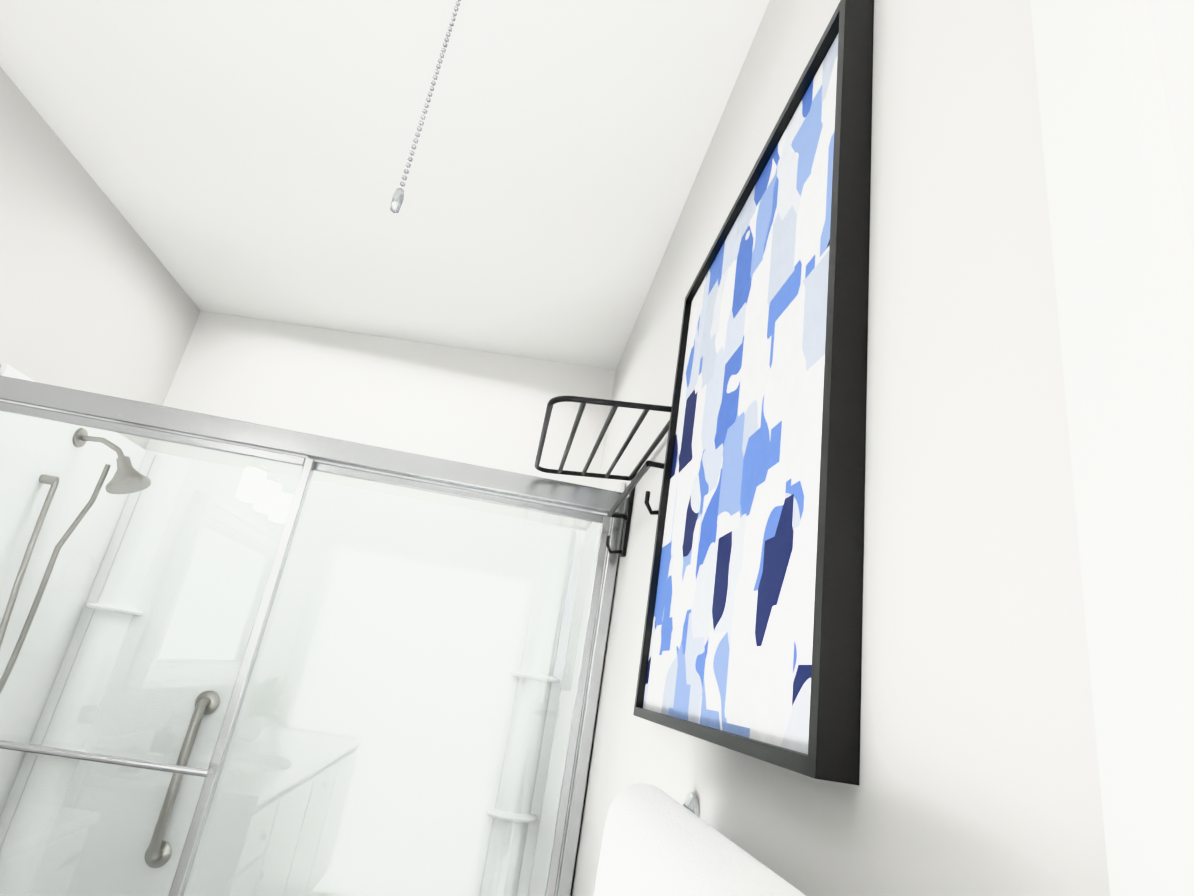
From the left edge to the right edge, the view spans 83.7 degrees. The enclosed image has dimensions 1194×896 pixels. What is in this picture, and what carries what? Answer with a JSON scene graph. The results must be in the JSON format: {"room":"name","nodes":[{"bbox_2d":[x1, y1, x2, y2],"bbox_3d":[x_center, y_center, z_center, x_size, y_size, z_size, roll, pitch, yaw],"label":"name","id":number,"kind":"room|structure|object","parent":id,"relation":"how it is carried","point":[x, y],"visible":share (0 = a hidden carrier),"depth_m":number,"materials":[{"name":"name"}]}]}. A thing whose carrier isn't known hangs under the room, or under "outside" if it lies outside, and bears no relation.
{"room":"bathroom","nodes":[
{"label":"bathroom","id":0,"kind":"room"},
{"bbox_2d":[0,67,200,449],"bbox_3d":[-1.359,0.037,0.209,0.080,2.400,3.943,11,-19,-5],"label":"wall","id":1,"kind":"structure","parent":0,"point":[95,297],"depth_m":1.74,"materials":[{"name":"grey paint"}]},
{"bbox_2d":[0,364,145,815],"bbox_3d":[-1.551,0.607,1.628,0.015,1.508,0.668,11,-19,-5],"label":"wall","id":2,"kind":"structure","parent":1,"relation":"attached to","point":[7,370],"depth_m":1.83,"materials":[{"name":"white plastic"}]},
{"bbox_2d":[0,428,150,693],"bbox_3d":[-1.383,0.304,1.739,0.218,0.735,0.133,11,-19,-5],"label":"shower head","id":3,"kind":"object","parent":2,"relation":"attached to","point":[94,496],"depth_m":1.78},
{"bbox_2d":[146,311,615,530],"bbox_3d":[-0.860,0.736,2.114,1.510,2.500,0.080,11,-19,-5],"label":"wall","id":4,"kind":"structure","parent":0,"point":[478,407],"depth_m":2.39,"materials":[{"name":"white paint"}]},
{"bbox_2d":[0,451,585,895],"bbox_3d":[-0.869,0.843,1.986,1.504,1.508,0.086,11,-19,-5],"label":"wall","id":5,"kind":"structure","parent":4,"relation":"attached to","point":[266,807],"depth_m":2.04,"materials":[{"name":"white plastic"}]},
{"bbox_2d":[144,690,219,867],"bbox_3d":[-1.191,0.939,1.901,0.068,0.467,0.058,11,-19,-5],"label":"grab rail","id":6,"kind":"object","parent":5,"relation":"attached to","point":[161,829],"depth_m":1.87,"materials":[{"name":"silver metal"}]},
{"bbox_2d":[0,0,769,369],"bbox_3d":[-0.386,-1.032,0.712,1.670,0.225,3.943,11,-19,-5],"label":"ceiling","id":7,"kind":"structure","parent":0,"point":[244,158],"depth_m":1.53,"materials":[{"name":"paint"}]},
{"bbox_2d":[390,0,460,212],"bbox_3d":[-0.165,-0.561,0.814,0.023,0.670,0.024,11,-19,-5],"label":"chain","id":8,"kind":"object","parent":7,"relation":"hanging from","point":[397,200],"visible":1,"depth_m":0.74,"materials":[{"name":"silver metal"}]},
{"bbox_2d":[571,0,1109,895],"bbox_3d":[0.203,0.289,0.372,0.080,2.505,3.943,11,-19,-5],"label":"wall","id":9,"kind":"structure","parent":0,"point":[979,766],"depth_m":0.42,"materials":[{"name":"paint"}]},
{"bbox_2d":[528,481,625,895],"bbox_3d":[-0.095,0.889,1.764,0.015,1.508,0.668,11,-19,-5],"label":"wall","id":10,"kind":"structure","parent":9,"relation":"attached to","point":[574,666],"depth_m":1.92,"materials":[{"name":"white paint"}]},
{"bbox_2d":[534,396,670,556],"bbox_3d":[-0.008,0.066,1.336,0.240,0.202,0.461,11,-19,-5],"label":"shelf rack","id":11,"kind":"object","parent":9,"relation":"attached to","point":[634,477],"visible":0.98,"depth_m":1.31,"materials":[{"name":"black metal"}]},
{"bbox_2d":[594,783,805,895],"bbox_3d":[0.058,0.495,0.370,0.124,0.492,0.653,11,-19,-5],"label":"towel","id":12,"kind":"object","parent":9,"relation":"attached to","point":[656,841],"visible":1,"depth_m":0.48,"materials":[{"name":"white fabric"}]},
{"bbox_2d":[633,0,873,784],"bbox_3d":[0.165,-0.028,0.825,0.030,0.717,0.590,11,-19,-5],"label":"picture","id":13,"kind":"object","parent":9,"relation":"attached to","point":[752,641],"visible":1,"depth_m":0.65,"materials":[{"name":"multicoloured paper"}]},
{"bbox_2d":[1030,0,1193,895],"bbox_3d":[0.163,0.382,-0.358,0.096,2.380,0.980,11,-19,-5],"label":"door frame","id":14,"kind":"structure","parent":9,"relation":"attached to","point":[1115,79],"depth_m":0.26,"materials":[{"name":"white paint"}]},
{"bbox_3d":[-0.959,1.607,1.363,1.504,0.350,0.760,11,-19,-5],"label":"bathtub","id":15,"kind":"object","parent":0,"visible":0},
{"bbox_2d":[0,375,626,895],"bbox_3d":[-0.770,0.653,1.331,1.502,1.459,0.079,11,-19,-5],"label":"shower door","id":16,"kind":"structure","parent":15,"relation":"on","point":[338,457],"depth_m":1.48,"materials":[{"name":"clear glass"}]}
]}

